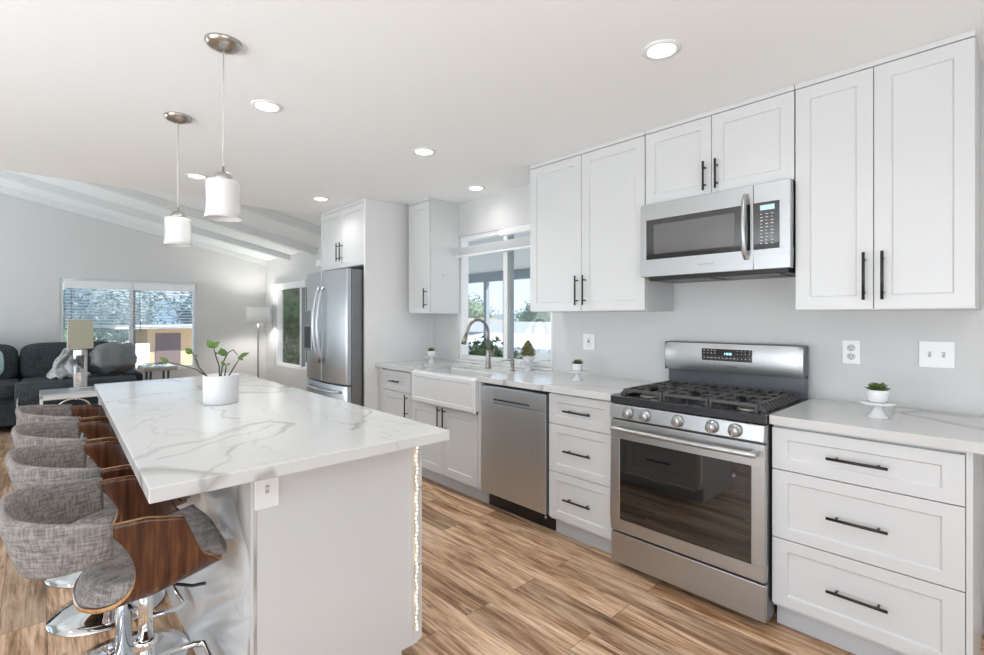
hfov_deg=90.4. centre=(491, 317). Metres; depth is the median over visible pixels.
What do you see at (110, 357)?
throw pillow
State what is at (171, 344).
building
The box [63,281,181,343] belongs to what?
tree
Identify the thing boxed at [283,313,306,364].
tree
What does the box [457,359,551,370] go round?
trim
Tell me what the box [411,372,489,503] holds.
base cabinet
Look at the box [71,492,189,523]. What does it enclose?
seat cushion
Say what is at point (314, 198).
recessed light
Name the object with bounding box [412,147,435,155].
recessed light
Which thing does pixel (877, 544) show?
base cabinet
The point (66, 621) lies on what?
bar stool
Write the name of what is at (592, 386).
countertop
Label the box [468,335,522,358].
shrub
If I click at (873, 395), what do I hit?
pot
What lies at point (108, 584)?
seat cushion
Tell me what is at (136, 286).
window blind
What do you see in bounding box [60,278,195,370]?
window
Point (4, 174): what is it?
ceiling beam
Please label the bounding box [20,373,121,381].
seat cushion
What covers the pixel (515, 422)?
dishwasher
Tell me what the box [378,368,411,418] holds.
base cabinet
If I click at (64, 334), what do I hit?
shrub
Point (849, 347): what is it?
socket
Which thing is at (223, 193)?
pendant light
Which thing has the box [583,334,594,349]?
wall outlet
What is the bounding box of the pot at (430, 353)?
[427,351,435,355]
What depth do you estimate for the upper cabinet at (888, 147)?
2.01 m
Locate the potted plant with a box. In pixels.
[160,340,248,405]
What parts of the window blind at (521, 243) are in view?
pull cord, rail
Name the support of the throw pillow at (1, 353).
on the sofa at (34, 361)
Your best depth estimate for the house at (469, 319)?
39.71 m
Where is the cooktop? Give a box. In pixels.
[611,385,806,424]
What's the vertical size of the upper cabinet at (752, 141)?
0.440 m
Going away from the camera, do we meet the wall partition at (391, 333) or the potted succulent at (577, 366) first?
the potted succulent at (577, 366)
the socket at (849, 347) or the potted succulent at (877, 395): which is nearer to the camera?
the potted succulent at (877, 395)
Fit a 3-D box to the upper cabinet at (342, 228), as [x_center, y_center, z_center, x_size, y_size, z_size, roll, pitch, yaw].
[-1.211,-0.781,5.005,0.789,0.598,0.913,0,0,-43]
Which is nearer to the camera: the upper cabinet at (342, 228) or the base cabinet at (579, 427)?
the base cabinet at (579, 427)
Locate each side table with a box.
[39,386,100,437]
[137,364,177,379]
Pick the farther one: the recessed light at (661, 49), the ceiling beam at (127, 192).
the ceiling beam at (127, 192)
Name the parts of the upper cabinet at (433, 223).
door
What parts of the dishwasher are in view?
kick plate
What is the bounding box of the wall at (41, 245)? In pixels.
[0,193,265,379]
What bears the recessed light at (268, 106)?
in the ceiling at (499, 89)
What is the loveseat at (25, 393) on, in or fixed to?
on the floor
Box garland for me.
[140,362,167,364]
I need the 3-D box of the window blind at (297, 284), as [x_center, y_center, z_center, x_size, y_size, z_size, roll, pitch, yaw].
[-3.174,-0.189,7.634,0.060,0.725,1.420,0,0,-43]
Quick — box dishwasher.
[481,383,555,529]
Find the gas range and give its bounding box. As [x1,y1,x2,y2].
[610,341,807,622]
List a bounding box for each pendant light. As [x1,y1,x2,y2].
[163,112,192,246]
[204,33,242,221]
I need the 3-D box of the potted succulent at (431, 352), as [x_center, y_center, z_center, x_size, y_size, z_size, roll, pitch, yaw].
[-0.555,0.340,4.484,0.118,0.140,0.118,0,0,-43]
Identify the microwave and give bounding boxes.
[640,178,795,282]
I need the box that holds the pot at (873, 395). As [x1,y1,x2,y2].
[866,388,889,402]
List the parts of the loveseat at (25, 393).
arm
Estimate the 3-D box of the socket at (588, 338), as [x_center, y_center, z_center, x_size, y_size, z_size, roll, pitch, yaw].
[0.697,0.172,3.525,0.003,0.068,0.034,0,0,-43]
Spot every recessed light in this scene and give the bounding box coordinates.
[185,173,207,178]
[251,99,282,112]
[312,197,329,200]
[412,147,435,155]
[467,185,484,190]
[642,39,680,59]
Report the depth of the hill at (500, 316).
117.84 m
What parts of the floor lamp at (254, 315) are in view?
lamp shade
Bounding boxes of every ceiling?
[0,0,983,215]
[0,171,320,260]
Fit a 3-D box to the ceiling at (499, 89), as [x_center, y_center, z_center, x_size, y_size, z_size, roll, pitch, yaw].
[-0.941,-1.141,1.187,5.860,0.120,7.080,0,0,-43]
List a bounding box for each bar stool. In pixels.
[0,475,226,654]
[5,441,189,654]
[11,420,164,636]
[15,404,108,587]
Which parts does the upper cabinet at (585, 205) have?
door, handle, handle, door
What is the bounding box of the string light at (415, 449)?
[412,447,417,635]
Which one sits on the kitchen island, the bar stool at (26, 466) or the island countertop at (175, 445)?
the island countertop at (175, 445)
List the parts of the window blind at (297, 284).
rail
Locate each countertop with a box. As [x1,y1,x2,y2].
[94,373,448,503]
[375,359,656,400]
[769,398,983,454]
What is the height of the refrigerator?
1.765 m
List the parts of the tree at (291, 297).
crown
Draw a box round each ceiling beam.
[0,170,289,260]
[78,181,316,254]
[241,205,320,235]
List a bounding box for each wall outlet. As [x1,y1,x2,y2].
[254,476,278,510]
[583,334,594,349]
[842,340,859,363]
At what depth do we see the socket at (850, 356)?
2.39 m
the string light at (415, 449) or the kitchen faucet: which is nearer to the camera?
the string light at (415, 449)
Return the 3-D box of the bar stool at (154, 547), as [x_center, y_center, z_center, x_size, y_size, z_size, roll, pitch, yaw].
[-1.094,0.907,1.456,0.538,0.834,0.492,0,0,-41]
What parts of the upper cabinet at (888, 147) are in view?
door, handle, handle, door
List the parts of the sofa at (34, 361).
frame, arm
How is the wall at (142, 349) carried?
on the ground
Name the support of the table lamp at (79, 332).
on the side table at (63, 393)
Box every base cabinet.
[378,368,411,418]
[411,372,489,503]
[549,392,613,553]
[772,424,981,654]
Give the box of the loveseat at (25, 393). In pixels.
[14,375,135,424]
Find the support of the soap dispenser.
on the countertop at (592, 386)
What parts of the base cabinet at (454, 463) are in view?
door, handle, handle, door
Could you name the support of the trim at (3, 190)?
attached to the wall at (41, 245)
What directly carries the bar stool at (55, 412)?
on the floor
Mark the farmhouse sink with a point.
(451, 388)
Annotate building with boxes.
[108,325,191,365]
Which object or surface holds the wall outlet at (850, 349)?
attached to the wall at (628, 345)
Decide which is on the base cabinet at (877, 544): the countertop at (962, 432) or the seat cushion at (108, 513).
the countertop at (962, 432)
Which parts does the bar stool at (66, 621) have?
backrest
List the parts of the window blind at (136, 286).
rail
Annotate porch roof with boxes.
[468,232,529,342]
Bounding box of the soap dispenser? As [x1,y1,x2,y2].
[501,359,514,370]
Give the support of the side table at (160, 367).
on the floor
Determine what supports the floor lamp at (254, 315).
on the floor
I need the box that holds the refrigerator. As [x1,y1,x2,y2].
[304,267,363,406]
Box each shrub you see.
[63,326,99,341]
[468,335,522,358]
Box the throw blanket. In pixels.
[46,348,90,378]
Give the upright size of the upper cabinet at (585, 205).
1.038 m
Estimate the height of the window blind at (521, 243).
0.875 m
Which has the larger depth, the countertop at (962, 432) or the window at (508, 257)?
the window at (508, 257)
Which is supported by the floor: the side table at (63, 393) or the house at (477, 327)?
the side table at (63, 393)
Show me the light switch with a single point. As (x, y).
(932, 354)
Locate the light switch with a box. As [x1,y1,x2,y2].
[919,341,954,368]
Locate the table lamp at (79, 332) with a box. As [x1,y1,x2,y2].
[67,315,93,390]
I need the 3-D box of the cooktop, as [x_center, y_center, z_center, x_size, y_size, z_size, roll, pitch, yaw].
[1.112,0.431,2.533,0.617,0.042,0.764,0,0,-43]
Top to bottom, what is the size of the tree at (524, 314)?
5.375 m
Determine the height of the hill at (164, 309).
6.257 m
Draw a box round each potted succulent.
[425,347,437,362]
[569,359,586,380]
[859,382,896,418]
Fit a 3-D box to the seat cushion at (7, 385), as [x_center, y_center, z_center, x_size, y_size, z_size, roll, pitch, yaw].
[-6.064,0.834,5.558,0.999,0.200,0.879,0,0,-43]
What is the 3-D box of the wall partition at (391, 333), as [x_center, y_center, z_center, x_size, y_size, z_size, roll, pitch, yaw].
[-0.875,0.122,4.671,0.754,2.404,0.030,0,0,-43]
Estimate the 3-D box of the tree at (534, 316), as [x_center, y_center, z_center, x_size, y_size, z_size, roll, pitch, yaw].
[6.017,-0.527,52.337,6.278,6.279,5.738,0,0,-43]
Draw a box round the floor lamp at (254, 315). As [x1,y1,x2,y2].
[245,307,270,377]
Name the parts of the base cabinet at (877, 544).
handle, handle, handle, drawer, drawer, drawer, panel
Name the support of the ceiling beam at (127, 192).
attached to the ceiling at (250, 219)
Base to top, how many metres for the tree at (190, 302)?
6.373 m
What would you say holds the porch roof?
on the ground
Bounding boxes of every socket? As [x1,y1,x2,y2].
[587,337,590,346]
[847,345,854,350]
[847,353,854,359]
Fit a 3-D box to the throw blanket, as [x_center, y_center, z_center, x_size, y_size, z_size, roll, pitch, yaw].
[-5.152,0.526,5.951,0.405,0.395,0.408,0,0,-43]
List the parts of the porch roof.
post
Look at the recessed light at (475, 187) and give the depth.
4.06 m
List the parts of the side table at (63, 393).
glass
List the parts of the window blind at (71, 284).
rail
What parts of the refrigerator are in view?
dispenser panel, door, handle, handle, handle, freezer drawer, door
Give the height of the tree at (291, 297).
4.897 m
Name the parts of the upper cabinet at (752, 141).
door, handle, handle, door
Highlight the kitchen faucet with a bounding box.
[461,318,494,367]
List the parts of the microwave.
door, door glass, handle, control panel, control frame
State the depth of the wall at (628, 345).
2.70 m
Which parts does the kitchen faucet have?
spout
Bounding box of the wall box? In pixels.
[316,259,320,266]
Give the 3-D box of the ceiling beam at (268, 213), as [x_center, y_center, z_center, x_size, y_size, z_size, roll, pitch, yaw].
[-3.797,-1.549,4.253,5.598,1.285,0.090,0,0,-43]
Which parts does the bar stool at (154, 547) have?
backrest, mount plate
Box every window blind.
[64,280,131,327]
[133,283,194,331]
[271,280,306,290]
[455,224,529,312]
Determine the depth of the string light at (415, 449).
1.81 m
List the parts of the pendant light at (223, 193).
lamp shade, cord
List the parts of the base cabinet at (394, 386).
drawer, door, handle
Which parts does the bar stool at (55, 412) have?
backrest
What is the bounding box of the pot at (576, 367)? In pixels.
[572,363,582,371]
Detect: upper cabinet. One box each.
[321,199,363,270]
[408,197,458,313]
[530,131,673,311]
[645,85,795,204]
[795,29,979,310]
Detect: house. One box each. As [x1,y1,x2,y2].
[468,318,502,320]
[468,321,549,335]
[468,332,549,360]
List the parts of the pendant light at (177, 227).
lamp shade, cord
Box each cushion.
[0,344,18,378]
[0,378,19,399]
[20,341,107,377]
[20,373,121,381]
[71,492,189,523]
[75,504,226,607]
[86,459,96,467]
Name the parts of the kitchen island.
panel, panel, drawer, drawer, drawer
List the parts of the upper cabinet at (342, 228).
door, handle, door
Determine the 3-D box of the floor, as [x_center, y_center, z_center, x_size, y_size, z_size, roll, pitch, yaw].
[-2.319,1.384,2.644,5.870,0.120,11.130,0,0,-43]
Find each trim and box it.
[0,186,266,265]
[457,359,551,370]
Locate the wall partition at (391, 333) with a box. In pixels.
[364,198,432,409]
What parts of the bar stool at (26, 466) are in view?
backrest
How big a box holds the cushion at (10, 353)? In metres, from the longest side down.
0.988 x 0.470 x 0.300 m
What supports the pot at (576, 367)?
on the potted succulent at (577, 366)
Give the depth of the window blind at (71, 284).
6.94 m
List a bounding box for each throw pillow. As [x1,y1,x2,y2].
[0,351,3,374]
[89,342,136,373]
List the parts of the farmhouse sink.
apron panel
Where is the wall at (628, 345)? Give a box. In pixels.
[266,61,983,631]
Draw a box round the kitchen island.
[165,446,421,654]
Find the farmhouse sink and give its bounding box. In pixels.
[412,367,501,413]
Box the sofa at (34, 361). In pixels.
[0,341,142,426]
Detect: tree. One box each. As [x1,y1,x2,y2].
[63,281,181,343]
[164,292,191,323]
[283,285,306,364]
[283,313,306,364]
[468,292,498,317]
[515,302,530,321]
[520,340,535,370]
[524,299,549,321]
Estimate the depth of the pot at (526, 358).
3.80 m
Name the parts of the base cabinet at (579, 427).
handle, handle, handle, drawer, drawer, drawer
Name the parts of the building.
door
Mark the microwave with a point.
(748, 232)
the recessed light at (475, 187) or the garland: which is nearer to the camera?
the recessed light at (475, 187)
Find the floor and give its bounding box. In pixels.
[0,425,983,654]
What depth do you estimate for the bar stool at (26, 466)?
1.84 m
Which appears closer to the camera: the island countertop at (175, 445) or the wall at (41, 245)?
the island countertop at (175, 445)
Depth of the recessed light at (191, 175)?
3.71 m
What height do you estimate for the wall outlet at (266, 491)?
0.115 m
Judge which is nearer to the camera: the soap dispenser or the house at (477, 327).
the soap dispenser
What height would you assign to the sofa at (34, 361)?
0.933 m
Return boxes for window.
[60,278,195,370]
[276,287,306,369]
[460,230,551,367]
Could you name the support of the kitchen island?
on the floor
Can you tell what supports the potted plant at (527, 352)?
on the countertop at (592, 386)
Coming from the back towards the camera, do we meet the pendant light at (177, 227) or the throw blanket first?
the throw blanket
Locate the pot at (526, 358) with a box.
[523,355,532,362]
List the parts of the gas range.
knob, knob, burner, knob, handle, storage drawer, oven door, control panel, knob, display panel, knob, panel, burner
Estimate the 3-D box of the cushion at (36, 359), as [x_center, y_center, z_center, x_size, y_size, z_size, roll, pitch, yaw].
[-5.530,0.554,6.438,0.988,0.470,0.300,0,-9,-42]
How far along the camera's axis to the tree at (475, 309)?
52.31 m
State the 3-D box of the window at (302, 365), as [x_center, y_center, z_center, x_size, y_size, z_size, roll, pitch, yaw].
[-3.087,0.112,7.688,0.080,1.335,1.464,0,0,-43]
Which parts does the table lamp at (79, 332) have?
lamp shade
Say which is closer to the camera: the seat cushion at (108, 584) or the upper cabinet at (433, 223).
the seat cushion at (108, 584)

